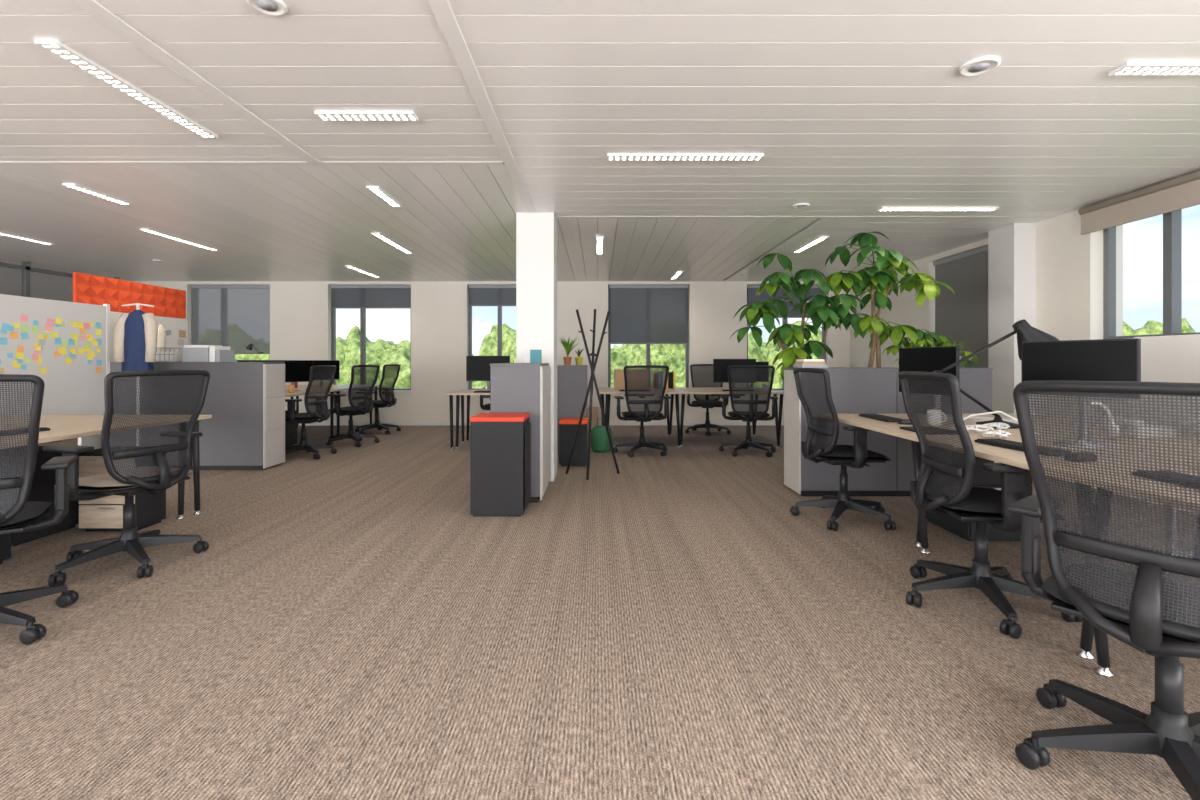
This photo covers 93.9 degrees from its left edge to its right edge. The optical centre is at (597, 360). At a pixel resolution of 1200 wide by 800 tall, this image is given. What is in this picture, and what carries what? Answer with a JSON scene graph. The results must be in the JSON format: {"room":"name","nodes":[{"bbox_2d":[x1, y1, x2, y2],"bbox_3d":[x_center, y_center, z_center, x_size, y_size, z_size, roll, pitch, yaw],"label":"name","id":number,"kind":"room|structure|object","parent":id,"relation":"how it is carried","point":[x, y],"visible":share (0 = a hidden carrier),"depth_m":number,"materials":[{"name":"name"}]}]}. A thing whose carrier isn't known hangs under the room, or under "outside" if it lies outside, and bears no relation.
{"room":"open-plan office","nodes":[
{"label":"open-plan office","id":0,"kind":"room"},
{"bbox_2d":[0,267,72,301],"bbox_3d":[-9.150,-0.185,3.100,0.300,2.670,13.800,0,0,0],"label":"wall","id":1,"kind":"structure","parent":0,"point":[43,286],"depth_m":9.02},
{"bbox_2d":[0,261,119,296],"bbox_3d":[-8.170,-0.135,6.685,0.060,2.569,6.430,0,0,0],"label":"glass wall","id":2,"kind":"structure","parent":0,"point":[25,267],"depth_m":7.99,"materials":[{"name":"grey"}]},
{"bbox_2d":[131,280,849,420],"bbox_3d":[-2.250,-0.185,10.150,14.100,2.670,0.300,0,0,0],"label":"wall","id":3,"kind":"structure","parent":0,"point":[300,311],"depth_m":10.00,"materials":[{"name":"paint"}]},
{"bbox_2d":[190,285,269,353],"bbox_3d":[-6.600,-0.409,10.082,1.480,1.921,0.225,0,0,0],"label":"window","id":4,"kind":"structure","parent":3,"relation":"in","point":[236,317],"depth_m":10.07,"materials":[{"name":"grey glass"}]},
{"bbox_2d":[331,285,410,391],"bbox_3d":[-4.080,-0.409,10.082,1.480,1.921,0.225,0,0,0],"label":"window","id":5,"kind":"structure","parent":3,"relation":"in","point":[362,297],"depth_m":10.07,"materials":[{"name":"grey plastic"}]},
{"bbox_2d":[469,285,515,389],"bbox_3d":[-1.600,-0.409,10.082,1.480,1.921,0.225,0,0,0],"label":"window","id":6,"kind":"structure","parent":3,"relation":"in","point":[479,295],"depth_m":10.07,"materials":[{"name":"grey plastic"}]},
{"bbox_2d":[299,421,783,424],"bbox_3d":[-2.250,1.115,9.992,13.500,0.070,0.014,0,0,0],"label":"baseboard","id":7,"kind":"structure","parent":3,"relation":"attached to","point":[322,422],"depth_m":9.98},
{"bbox_2d":[608,285,688,386],"bbox_3d":[0.910,-0.409,10.082,1.460,1.921,0.225,0,0,0],"label":"window","id":8,"kind":"structure","parent":3,"relation":"in","point":[639,314],"depth_m":10.07,"materials":[{"name":"grey plastic"}]},
{"bbox_2d":[747,285,825,390],"bbox_3d":[3.390,-0.409,10.082,1.460,1.921,0.225,0,0,0],"label":"window","id":9,"kind":"structure","parent":3,"relation":"in","point":[751,289],"depth_m":10.07,"materials":[{"name":"grey plastic"}]},
{"bbox_2d":[516,212,556,480],"bbox_3d":[-0.600,-0.135,5.570,0.360,2.569,0.460,0,0,0],"label":"column","id":10,"kind":"structure","parent":0,"point":[536,233],"depth_m":5.34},
{"bbox_2d":[0,425,1199,799],"bbox_3d":[-2.250,1.210,3.275,14.100,0.120,14.150,0,0,0],"label":"floor","id":11,"kind":"structure","parent":0,"point":[667,627],"depth_m":2.19,"materials":[{"name":"carpet"}]},
{"bbox_2d":[0,464,10,563],"bbox_3d":[-3.573,0.870,2.925,0.454,0.560,0.550,0,0,0],"label":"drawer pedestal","id":12,"kind":"object","parent":11,"relation":"on","point":[5,539],"visible":0.19,"depth_m":3.16,"materials":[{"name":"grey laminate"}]},
{"bbox_2d":[0,374,78,644],"bbox_3d":[-2.672,0.600,2.344,0.703,1.099,0.696,0,0,-36],"label":"office chair","id":13,"kind":"object","parent":11,"relation":"on","point":[21,515],"visible":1,"depth_m":2.30,"materials":[{"name":"black plastic"}]},
{"bbox_2d":[0,446,79,546],"bbox_3d":[-3.825,0.870,3.665,0.450,0.560,0.470,0,0,0],"label":"drawer pedestal","id":14,"kind":"object","parent":11,"relation":"on","point":[42,487],"visible":0.18,"depth_m":3.65,"materials":[{"name":"metal"}]},
{"bbox_2d":[0,294,109,414],"bbox_3d":[-4.985,0.290,4.400,0.330,1.720,2.440,0,0,0],"label":"whiteboard","id":15,"kind":"object","parent":11,"relation":"on","point":[76,388],"visible":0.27,"depth_m":5.11,"materials":[{"name":"white plastic"}]},
{"bbox_2d":[0,314,101,373],"bbox_3d":[-4.896,-0.142,4.705,0.005,0.524,1.644,0,0,0],"label":"sticky notes","id":16,"kind":"object","parent":15,"relation":"attached to","point":[38,347],"visible":0.99,"depth_m":5.00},
{"bbox_2d":[0,415,211,519],"bbox_3d":[-3.750,0.780,3.465,1.600,0.740,1.630,0,0,0],"label":"desk","id":17,"kind":"object","parent":11,"relation":"on","point":[62,427],"visible":0.52,"depth_m":3.86,"materials":[{"name":"brown wood"}]},
{"bbox_2d":[79,446,165,530],"bbox_3d":[-3.290,0.880,3.880,0.380,0.540,0.280,0,0,0],"label":"drawer pedestal","id":18,"kind":"object","parent":11,"relation":"on","point":[105,513],"visible":0.38,"depth_m":3.75,"materials":[{"name":"grey laminate"}]},
{"bbox_2d":[43,370,209,585],"bbox_3d":[-2.682,0.600,3.175,0.711,1.099,0.703,0,0,16],"label":"office chair","id":19,"kind":"object","parent":11,"relation":"on","point":[128,482],"visible":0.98,"depth_m":3.07,"materials":[{"name":"black plastic"}]},
{"bbox_2d":[78,311,187,448],"bbox_3d":[-5.510,0.295,6.725,0.100,1.710,1.550,0,0,0],"label":"whiteboard","id":20,"kind":"object","parent":11,"relation":"on","point":[176,329],"depth_m":7.12,"materials":[{"name":"white plastic"}]},
{"bbox_2d":[73,272,185,318],"bbox_3d":[-5.525,-0.752,6.710,0.050,0.375,1.580,0,0,0],"label":"acoustic panel","id":21,"kind":"object","parent":20,"relation":"on","point":[87,288],"visible":0.93,"depth_m":6.56,"materials":[{"name":"orange fabric"}]},
{"bbox_2d":[114,303,157,444],"bbox_3d":[-4.600,0.286,5.600,0.365,1.728,0.260,0,0,-11],"label":"coat rack","id":22,"kind":"object","parent":11,"relation":"on","point":[136,332],"visible":0.84,"depth_m":5.53,"materials":[{"name":"blue fabric"}]},
{"bbox_2d":[157,324,165,351],"bbox_3d":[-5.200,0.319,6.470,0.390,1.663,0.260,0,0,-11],"label":"jacket","id":23,"kind":"object","parent":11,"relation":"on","point":[161,339],"visible":0.11,"depth_m":6.45,"materials":[{"name":"beige fabric"}]},
{"bbox_2d":[110,362,284,469],"bbox_3d":[-4.336,0.580,6.080,1.676,1.140,0.408,0,0,0],"label":"storage cabinet","id":24,"kind":"object","parent":11,"relation":"on","point":[245,401],"visible":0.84,"depth_m":5.88,"materials":[{"name":"grey metal"}]},
{"bbox_2d":[155,347,181,361],"bbox_3d":[-4.720,-0.069,6.075,0.408,0.151,0.217,0,0,0],"label":"wire basket","id":25,"kind":"object","parent":24,"relation":"on","point":[161,356],"visible":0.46,"depth_m":6.00,"materials":[{"name":"white metal"}]},
{"bbox_2d":[182,345,234,361],"bbox_3d":[-4.220,-0.081,6.075,0.400,0.179,0.250,0,0,0],"label":"storage boxes","id":26,"kind":"object","parent":24,"relation":"on","point":[190,353],"visible":1,"depth_m":5.95,"materials":[{"name":"grey plastic"}]},
{"bbox_2d":[285,410,296,446],"bbox_3d":[-4.198,0.910,7.450,0.204,0.480,0.400,0,0,0],"label":"drawer pedestal","id":27,"kind":"object","parent":11,"relation":"on","point":[290,429],"visible":0.27,"depth_m":7.46,"materials":[{"name":"metal"}]},
{"bbox_2d":[285,365,336,458],"bbox_3d":[-3.582,0.600,6.744,0.683,1.100,0.705,0,0,4],"label":"office chair","id":28,"kind":"object","parent":11,"relation":"on","point":[320,405],"visible":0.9,"depth_m":6.66,"materials":[{"name":"black plastic"}]},
{"bbox_2d":[285,389,338,396],"bbox_3d":[-4.525,0.780,7.300,1.550,0.740,1.600,0,0,0],"label":"desk","id":29,"kind":"object","parent":11,"relation":"on","point":[296,393],"visible":0.02,"depth_m":7.29,"materials":[{"name":"brown wood"}]},
{"bbox_2d":[284,360,313,390],"bbox_3d":[-4.202,0.200,7.730,0.220,0.420,0.500,0,0,30],"label":"computer monitor","id":30,"kind":"object","parent":29,"relation":"on","point":[295,370],"visible":0.57,"depth_m":7.71,"materials":[{"name":"black plastic"}]},
{"bbox_2d":[285,385,378,438],"bbox_3d":[-4.525,0.780,8.905,1.550,0.740,1.590,0,0,0],"label":"desk","id":31,"kind":"object","parent":11,"relation":"on","point":[340,387],"visible":0.17,"depth_m":8.35,"materials":[{"name":"brown wood"}]},
{"bbox_2d":[314,360,339,387],"bbox_3d":[-4.252,0.200,8.630,0.220,0.420,0.500,0,0,30],"label":"computer monitor","id":32,"kind":"object","parent":31,"relation":"on","point":[336,363],"visible":0.26,"depth_m":8.69,"materials":[{"name":"black plastic"}]},
{"bbox_2d":[325,365,379,446],"bbox_3d":[-3.452,0.600,7.751,0.683,1.100,0.705,0,0,17],"label":"office chair","id":33,"kind":"object","parent":11,"relation":"on","point":[354,409],"visible":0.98,"depth_m":7.63,"materials":[{"name":"black plastic"}]},
{"bbox_2d":[355,364,400,433],"bbox_3d":[-3.582,0.600,8.995,0.683,1.100,0.705,0,0,7],"label":"office chair","id":34,"kind":"object","parent":11,"relation":"on","point":[387,393],"visible":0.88,"depth_m":8.92,"materials":[{"name":"black plastic"}]},
{"bbox_2d":[445,390,490,449],"bbox_3d":[-1.150,0.780,7.575,1.600,0.740,0.850,0,0,0],"label":"desk","id":35,"kind":"object","parent":11,"relation":"on","point":[458,393],"visible":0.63,"depth_m":7.32,"materials":[{"name":"brown wood"}]},
{"bbox_2d":[466,356,509,390],"bbox_3d":[-1.485,0.170,7.610,0.580,0.480,0.220,0,0,-5],"label":"computer monitor","id":36,"kind":"object","parent":35,"relation":"on","point":[478,368],"visible":0.73,"depth_m":7.53,"materials":[{"name":"black plastic"}]},
{"bbox_2d":[470,413,530,516],"bbox_3d":[-0.741,0.782,4.310,0.409,0.735,0.390,0,0,0],"label":"storage cabinet","id":37,"kind":"object","parent":11,"relation":"on","point":[500,443],"visible":1,"depth_m":4.12,"materials":[{"name":"grey laminate"}]},
{"bbox_2d":[490,363,550,502],"bbox_3d":[-0.661,0.585,4.928,0.426,1.130,0.803,0,0,0],"label":"storage cabinet","id":38,"kind":"object","parent":11,"relation":"on","point":[515,387],"visible":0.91,"depth_m":4.53,"materials":[{"name":"grey metal"}]},
{"bbox_2d":[525,350,541,362],"bbox_3d":[-0.580,-0.041,5.050,0.160,0.119,0.200,0,0,0],"label":"cards","id":39,"kind":"object","parent":38,"relation":"on","point":[535,355],"visible":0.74,"depth_m":4.95,"materials":[{"name":"paper"}]},
{"bbox_2d":[557,365,587,455],"bbox_3d":[-0.300,0.600,6.675,0.348,1.100,0.458,0,0,0],"label":"storage cabinet","id":40,"kind":"object","parent":11,"relation":"on","point":[571,379],"visible":0.71,"depth_m":6.45,"materials":[{"name":"grey metal"}]},
{"bbox_2d":[559,337,578,364],"bbox_3d":[-0.349,-0.128,6.632,0.291,0.354,0.307,0,0,0],"label":"spider plant","id":41,"kind":"object","parent":40,"relation":"on","point":[567,360],"visible":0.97,"depth_m":6.59,"materials":[{"name":"green plant"}]},
{"bbox_2d":[559,418,587,465],"bbox_3d":[-0.270,0.900,6.260,0.310,0.500,0.330,0,0,0],"label":"storage cabinet","id":42,"kind":"object","parent":11,"relation":"on","point":[568,426],"visible":0.95,"depth_m":6.10,"materials":[{"name":"grey laminate"}]},
{"bbox_2d":[587,407,597,429],"bbox_3d":[-0.175,0.975,9.500,0.350,0.349,0.400,0,0,0],"label":"cardboard box","id":43,"kind":"object","parent":11,"relation":"on","point":[594,409],"visible":0.27,"depth_m":9.30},
{"bbox_2d":[566,309,619,479],"bbox_3d":[-0.071,0.310,5.702,0.456,1.686,0.394,0,0,-44],"label":"coat stand","id":44,"kind":"object","parent":11,"relation":"on","point":[592,364],"visible":1,"depth_m":5.63,"materials":[{"name":"black metal"}]},
{"bbox_2d":[591,418,611,452],"bbox_3d":[0.040,0.937,7.120,0.280,0.424,0.280,0,0,0],"label":"bag","id":45,"kind":"object","parent":11,"relation":"on","point":[600,443],"visible":0.87,"depth_m":7.01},
{"bbox_2d":[613,365,670,456],"bbox_3d":[0.538,0.600,7.030,0.705,1.100,0.683,0,0,-6],"label":"office chair","id":46,"kind":"object","parent":11,"relation":"on","point":[632,373],"visible":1,"depth_m":6.79,"materials":[{"name":"black plastic"}]},
{"bbox_2d":[596,387,688,447],"bbox_3d":[0.590,0.780,8.025,1.220,0.740,1.350,0,0,0],"label":"desk","id":47,"kind":"object","parent":11,"relation":"on","point":[608,391],"visible":0.58,"depth_m":7.51,"materials":[{"name":"brown wood"}]},
{"bbox_2d":[614,369,648,388],"bbox_3d":[0.500,0.270,8.450,0.500,0.279,0.400,0,0,0],"label":"cardboard box","id":48,"kind":"object","parent":47,"relation":"on","point":[619,383],"visible":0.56,"depth_m":8.25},
{"bbox_2d":[654,371,674,387],"bbox_3d":[1.002,0.279,8.450,0.305,0.260,0.200,0,0,0],"label":"books","id":49,"kind":"object","parent":47,"relation":"on","point":[671,375],"visible":0.39,"depth_m":8.35,"materials":[{"name":"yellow paper"}]},
{"bbox_2d":[685,364,730,435],"bbox_3d":[1.752,0.600,8.918,0.705,1.100,0.683,0,0,12],"label":"office chair","id":50,"kind":"object","parent":11,"relation":"on","point":[698,377],"visible":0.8,"depth_m":9.13,"materials":[{"name":"black plastic"}]},
{"bbox_2d":[676,387,783,447],"bbox_3d":[1.855,0.780,8.025,1.290,0.740,1.350,0,0,0],"label":"desk","id":51,"kind":"object","parent":11,"relation":"on","point":[713,391],"visible":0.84,"depth_m":7.48,"materials":[{"name":"brown wood"}]},
{"bbox_2d":[713,359,755,385],"bbox_3d":[1.955,0.190,8.060,0.600,0.440,0.220,0,0,5],"label":"computer monitor","id":52,"kind":"object","parent":51,"relation":"on","point":[720,374],"visible":0.41,"depth_m":8.00,"materials":[{"name":"black plastic"}]},
{"bbox_2d":[719,365,777,456],"bbox_3d":[1.877,0.600,7.032,0.705,1.100,0.683,0,0,10],"label":"office chair","id":53,"kind":"object","parent":11,"relation":"on","point":[750,414],"visible":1,"depth_m":6.79,"materials":[{"name":"black plastic"}]},
{"bbox_2d":[730,253,864,379],"bbox_3d":[1.922,0.041,5.488,1.255,2.217,0.866,0,0,0],"label":"tree","id":54,"kind":"object","parent":11,"relation":"on","point":[819,311],"visible":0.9,"depth_m":5.36,"materials":[{"name":"green plant"}]},
{"bbox_2d":[790,368,895,530],"bbox_3d":[1.792,0.600,4.098,0.707,1.099,0.702,0,0,-2],"label":"office chair","id":55,"kind":"object","parent":11,"relation":"on","point":[856,456],"visible":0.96,"depth_m":3.96,"materials":[{"name":"black plastic"}]},
{"bbox_2d":[817,231,955,367],"bbox_3d":[2.788,-0.073,5.554,1.234,2.444,0.759,0,0,0],"label":"tree","id":56,"kind":"object","parent":11,"relation":"on","point":[884,281],"visible":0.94,"depth_m":5.49,"materials":[{"name":"green plant"}]},
{"bbox_2d":[784,368,992,495],"bbox_3d":[2.525,0.605,4.940,1.639,1.090,0.408,0,0,0],"label":"storage cabinet","id":57,"kind":"object","parent":11,"relation":"on","point":[853,390],"visible":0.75,"depth_m":4.74,"materials":[{"name":"grey laminate"}]},
{"bbox_2d":[793,359,827,367],"bbox_3d":[1.870,0.022,4.935,0.220,0.074,0.230,0,0,0],"label":"book stack","id":58,"kind":"object","parent":57,"relation":"on","point":[801,363],"visible":1,"depth_m":4.83,"materials":[{"name":"white paper"}]},
{"bbox_2d":[882,329,977,367],"bbox_3d":[3.330,0.412,5.573,0.905,1.474,0.618,0,0,0],"label":"plant","id":59,"kind":"object","parent":11,"relation":"on","point":[926,340],"visible":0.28,"depth_m":5.53,"materials":[{"name":"green plant"}]},
{"bbox_2d":[926,452,1031,540],"bbox_3d":[2.550,0.870,3.790,0.400,0.560,0.520,0,0,0],"label":"drawer pedestal","id":60,"kind":"object","parent":11,"relation":"on","point":[984,478],"visible":0.24,"depth_m":3.54,"materials":[{"name":"metal"}]},
{"bbox_2d":[898,371,1082,638],"bbox_3d":[1.796,0.600,2.648,0.687,1.099,0.701,0,0,7],"label":"office chair","id":61,"kind":"object","parent":11,"relation":"on","point":[983,506],"visible":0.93,"depth_m":2.58,"materials":[{"name":"black plastic"}]},
{"bbox_2d":[831,414,1199,558],"bbox_3d":[2.520,0.780,3.535,1.600,0.740,1.650,0,0,0],"label":"desk","id":62,"kind":"object","parent":11,"relation":"on","point":[891,428],"visible":0.32,"depth_m":3.39,"materials":[{"name":"brown wood"}]},
{"bbox_2d":[859,414,900,421],"bbox_3d":[2.000,0.400,3.950,0.130,0.019,0.420,0,0,0],"label":"keyboard","id":63,"kind":"object","parent":62,"relation":"on","point":[884,418],"visible":0.95,"depth_m":3.90,"materials":[{"name":"black plastic"}]},
{"bbox_2d":[899,346,959,417],"bbox_3d":[2.439,0.154,4.058,0.220,0.510,0.580,0,0,-8],"label":"computer monitor","id":64,"kind":"object","parent":62,"relation":"on","point":[921,359],"visible":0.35,"depth_m":4.01,"materials":[{"name":"black plastic"}]},
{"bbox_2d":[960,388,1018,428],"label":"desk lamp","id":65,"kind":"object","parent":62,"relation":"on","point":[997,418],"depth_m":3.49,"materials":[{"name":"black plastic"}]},
{"bbox_2d":[963,416,1017,423],"bbox_3d":[2.746,0.408,3.857,0.356,0.003,0.546,0,0,0],"label":"loose papers","id":66,"kind":"object","parent":62,"relation":"on","point":[971,417],"visible":0.36,"depth_m":3.89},
{"bbox_2d":[949,411,1035,437],"bbox_3d":[2.231,0.346,3.163,0.446,0.124,0.502,0,0,0],"label":"cables","id":67,"kind":"object","parent":62,"relation":"on","point":[998,425],"visible":0.8,"depth_m":3.20,"materials":[{"name":"white plastic"}]},
{"bbox_2d":[1021,338,1140,448],"bbox_3d":[2.353,0.154,2.718,0.220,0.510,0.460,0,0,-28],"label":"computer monitor","id":68,"kind":"object","parent":62,"relation":"on","point":[1099,359],"visible":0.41,"depth_m":2.66,"materials":[{"name":"black plastic"}]},
{"bbox_2d":[955,446,1199,677],"bbox_3d":[2.520,0.780,1.875,1.600,0.740,1.650,0,0,0],"label":"desk","id":69,"kind":"object","parent":11,"relation":"on","point":[1016,458],"visible":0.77,"depth_m":2.16,"materials":[{"name":"brown wood"}]},
{"bbox_2d":[975,438,1069,455],"bbox_3d":[1.980,0.400,2.620,0.130,0.019,0.420,0,0,-5],"label":"keyboard","id":70,"kind":"object","parent":69,"relation":"on","point":[1014,445],"visible":0.56,"depth_m":2.68,"materials":[{"name":"black plastic"}]},
{"bbox_2d":[1006,381,1199,799],"bbox_3d":[1.578,0.600,1.527,0.694,1.099,0.704,0,0,-36],"label":"office chair","id":71,"kind":"object","parent":11,"relation":"on","point":[1158,617],"visible":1,"depth_m":1.47,"materials":[{"name":"black plastic"}]},
{"bbox_2d":[1133,334,1199,557],"bbox_3d":[3.442,0.500,2.410,0.215,1.300,2.220,0,0,0],"label":"screen","id":72,"kind":"object","parent":11,"relation":"on","point":[1173,358],"visible":0.21,"depth_m":3.29,"materials":[{"name":"white plastic"}]},
{"bbox_2d":[0,0,1199,280],"bbox_3d":[-2.250,-1.570,3.275,14.100,0.300,14.150,0,0,0],"label":"ceiling","id":73,"kind":"structure","parent":0,"point":[852,107],"depth_m":3.39,"materials":[{"name":"white metal"}]},
{"bbox_2d":[0,232,54,244],"bbox_3d":[-6.600,-1.411,6.200,0.100,0.016,1.100,0,0,0],"label":"recessed light","id":74,"kind":"object","parent":73,"relation":"in","point":[1,233],"visible":1,"depth_m":6.44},
{"bbox_2d":[62,183,131,204],"bbox_3d":[-4.230,-1.411,4.750,0.100,0.016,0.550,0,0,0],"label":"recessed light","id":75,"kind":"object","parent":73,"relation":"in","point":[70,185],"visible":1,"depth_m":4.71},
{"bbox_2d":[35,40,217,137],"bbox_3d":[-2.440,-1.411,3.000,0.100,0.016,1.050,0,0,0],"label":"recessed light","id":76,"kind":"object","parent":73,"relation":"in","point":[61,50],"visible":1,"depth_m":2.85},
{"bbox_2d":[140,229,218,249],"bbox_3d":[-4.860,-1.411,6.550,0.100,0.016,1.100,0,0,0],"label":"recessed light","id":77,"kind":"object","parent":73,"relation":"in","point":[155,232],"visible":1,"depth_m":6.47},
{"bbox_2d":[70,0,320,162],"bbox_3d":[-2.025,-1.416,0.250,0.090,0.008,7.500,0,0,0],"label":"trim","id":78,"kind":"structure","parent":73,"relation":"attached to","point":[92,7],"depth_m":2.71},
{"bbox_2d":[0,162,503,165],"bbox_3d":[-4.840,-1.418,4.025,8.320,0.002,0.070,0,0,0],"label":"trim","id":79,"kind":"structure","parent":73,"relation":"attached to","point":[1,163],"depth_m":4.04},
{"bbox_2d":[247,0,287,15],"bbox_3d":[-1.310,-1.412,2.220,0.140,0.014,0.140,0,0,0],"label":"recessed light","id":80,"kind":"object","parent":73,"relation":"attached to","point":[269,7],"visible":1,"depth_m":2.23,"materials":[{"name":"grey plastic"}]},
{"bbox_2d":[314,111,418,120],"bbox_3d":[-1.330,-1.411,3.230,0.560,0.016,0.100,0,0,0],"label":"recessed light","id":81,"kind":"object","parent":73,"relation":"in","point":[323,115],"visible":1,"depth_m":3.22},
{"bbox_2d":[366,186,401,206],"bbox_3d":[-1.830,-1.411,4.820,0.100,0.016,0.550,0,0,0],"label":"recessed light","id":82,"kind":"object","parent":73,"relation":"in","point":[376,190],"visible":1,"depth_m":4.78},
{"bbox_2d":[371,233,412,252],"bbox_3d":[-2.460,-1.411,6.750,0.100,0.016,1.100,0,0,0],"label":"recessed light","id":83,"kind":"object","parent":73,"relation":"in","point":[381,236],"visible":1,"depth_m":6.65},
{"bbox_2d":[427,0,535,212],"bbox_3d":[-0.630,-1.416,0.915,0.080,0.008,8.830,0,0,0],"label":"trim","id":84,"kind":"structure","parent":73,"relation":"attached to","point":[442,11],"depth_m":2.87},
{"bbox_2d":[595,236,603,253],"bbox_3d":[0.020,-1.411,6.850,0.100,0.016,1.000,0,0,0],"label":"recessed light","id":85,"kind":"object","parent":73,"relation":"in","point":[599,240],"visible":1,"depth_m":6.75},
{"bbox_2d":[607,153,763,160],"bbox_3d":[0.600,-1.411,3.880,1.070,0.016,0.100,0,0,0],"label":"recessed light","id":86,"kind":"object","parent":73,"relation":"in","point":[610,156],"visible":1,"depth_m":3.84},
{"bbox_2d":[555,216,1056,217],"bbox_3d":[2.040,-1.418,5.525,4.920,0.002,0.070,0,0,0],"label":"trim","id":87,"kind":"structure","parent":73,"relation":"attached to","point":[555,216],"depth_m":5.49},
{"bbox_2d":[793,236,828,252],"bbox_3d":[2.570,-1.411,6.800,0.100,0.016,0.900,0,0,0],"label":"recessed light","id":88,"kind":"object","parent":73,"relation":"in","point":[820,238],"visible":1,"depth_m":6.75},
{"bbox_2d":[877,207,998,210],"bbox_3d":[3.150,-1.411,5.200,1.070,0.016,0.100,0,0,0],"label":"recessed light","id":89,"kind":"object","parent":73,"relation":"in","point":[881,208],"visible":1,"depth_m":5.18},
{"bbox_2d":[958,56,1000,75],"bbox_3d":[1.830,-1.412,2.690,0.170,0.014,0.170,0,0,0],"label":"recessed light","id":90,"kind":"object","parent":73,"relation":"attached to","point":[981,65],"visible":1,"depth_m":2.67,"materials":[{"name":"grey plastic"}]},
{"bbox_2d":[1108,62,1199,75],"bbox_3d":[3.050,-1.411,2.710,1.070,0.016,0.100,0,0,0],"label":"recessed light","id":91,"kind":"object","parent":73,"relation":"in","point":[1149,70],"visible":1,"depth_m":2.70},
{"bbox_2d":[850,209,1130,421],"bbox_3d":[4.540,-0.185,3.100,0.520,2.670,13.800,0,0,0],"label":"wall","id":92,"kind":"structure","parent":0,"point":[1046,274],"depth_m":5.76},
{"bbox_2d":[933,246,987,367],"bbox_3d":[4.582,-0.549,7.020,0.225,1.601,1.200,0,0,0],"label":"window","id":93,"kind":"structure","parent":92,"relation":"in","point":[959,317],"depth_m":6.96,"materials":[{"name":"grey glass"}]},
{"bbox_2d":[1103,209,1199,338],"bbox_3d":[4.582,-0.759,3.160,0.225,1.181,3.920,0,0,0],"label":"window","id":94,"kind":"structure","parent":92,"relation":"in","point":[1172,221],"depth_m":4.55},
{"bbox_2d":[1078,170,1199,234],"bbox_3d":[4.452,-1.285,3.200,0.070,0.250,3.900,0,0,0],"label":"roller blind","id":95,"kind":"object","parent":94,"relation":"attached to","point":[1181,192],"visible":1,"depth_m":4.55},
{"bbox_2d":[933,319,1059,372],"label":"desk lamp","id":96,"kind":"object","parent":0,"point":[1024,330],"depth_m":3.46,"materials":[{"name":"black plastic"}]},
{"label":"outside","id":97,"kind":"structure","parent":0,"visible":0},
{"bbox_3d":[0.000,7.200,25.000,160.000,0.100,170.000,0,0,0],"label":"ground","id":98,"kind":"structure","parent":97,"visible":0},
{"bbox_2d":[235,354,269,361],"bbox_3d":[-21.265,3.393,35.760,8.139,10.315,8.513,0,0,12],"label":"tree","id":99,"kind":"object","parent":98,"relation":"on","point":[237,356],"visible":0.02,"depth_m":33.82,"materials":[{"name":"green plant"}]},
{"bbox_2d":[336,326,393,366],"bbox_3d":[-14.636,3.071,33.579,9.313,10.432,8.232,0,0,0],"label":"tree","id":100,"kind":"object","parent":98,"relation":"on","point":[353,336],"visible":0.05,"depth_m":32.72,"materials":[{"name":"green plant"}]},
{"bbox_2d":[336,339,409,387],"bbox_3d":[-11.746,3.005,30.415,7.296,8.469,7.155,0,0,7],"label":"tree","id":101,"kind":"object","parent":98,"relation":"on","point":[381,353],"visible":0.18,"depth_m":29.32,"materials":[{"name":"green plant"}]},
{"bbox_2d":[472,323,515,387],"bbox_3d":[-4.634,2.767,32.827,8.919,9.853,8.915,0,0,0],"label":"tree","id":102,"kind":"object","parent":98,"relation":"on","point":[489,346],"visible":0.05,"depth_m":31.71,"materials":[{"name":"green plant"}]},
{"bbox_2d":[476,340,626,387],"bbox_3d":[-2.452,3.707,29.846,9.531,11.499,9.766,0,0,0],"label":"tree","id":103,"kind":"object","parent":98,"relation":"on","point":[618,361],"visible":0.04,"depth_m":28.44,"materials":[{"name":"green plant"}]},
{"bbox_2d":[612,344,645,365],"bbox_3d":[4.372,4.888,55.307,11.982,14.187,12.894,0,0,0],"label":"tree","id":104,"kind":"object","parent":98,"relation":"on","point":[632,353],"visible":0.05,"depth_m":52.72,"materials":[{"name":"green plant"}]},
{"bbox_2d":[635,344,684,387],"bbox_3d":[5.418,2.433,35.799,8.508,10.001,8.038,0,0,-26],"label":"tree","id":105,"kind":"object","parent":98,"relation":"on","point":[672,356],"visible":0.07,"depth_m":33.74,"materials":[{"name":"green plant"}]},
{"bbox_2d":[748,337,768,384],"bbox_3d":[8.093,3.845,35.265,8.976,10.792,9.223,0,0,-34],"label":"tree","id":106,"kind":"object","parent":98,"relation":"on","point":[753,352],"visible":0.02,"depth_m":34.06,"materials":[{"name":"green plant"}]},
{"bbox_2d":[748,332,780,361],"bbox_3d":[13.084,4.654,50.780,12.210,15.232,12.308,0,0,0],"label":"tree","id":107,"kind":"object","parent":98,"relation":"on","point":[762,350],"visible":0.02,"depth_m":48.55,"materials":[{"name":"green plant"}]},
{"bbox_2d":[765,321,821,387],"bbox_3d":[13.198,2.981,32.928,8.837,10.630,9.106,0,0,0],"label":"tree","id":108,"kind":"object","parent":98,"relation":"on","point":[777,382],"visible":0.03,"depth_m":32.63,"materials":[{"name":"green plant"}]},
{"bbox_2d":[1123,321,1162,335],"bbox_3d":[30.027,2.338,31.174,8.077,9.624,7.619,0,0,39],"label":"tree","id":109,"kind":"object","parent":98,"relation":"on","point":[1150,329],"visible":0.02,"depth_m":30.60,"materials":[{"name":"green plant"}]},
{"bbox_2d":[1135,318,1196,332],"bbox_3d":[34.567,2.825,33.145,8.885,10.626,8.342,0,0,13],"label":"tree","id":110,"kind":"object","parent":98,"relation":"on","point":[1186,327],"visible":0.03,"depth_m":32.35,"materials":[{"name":"green plant"}]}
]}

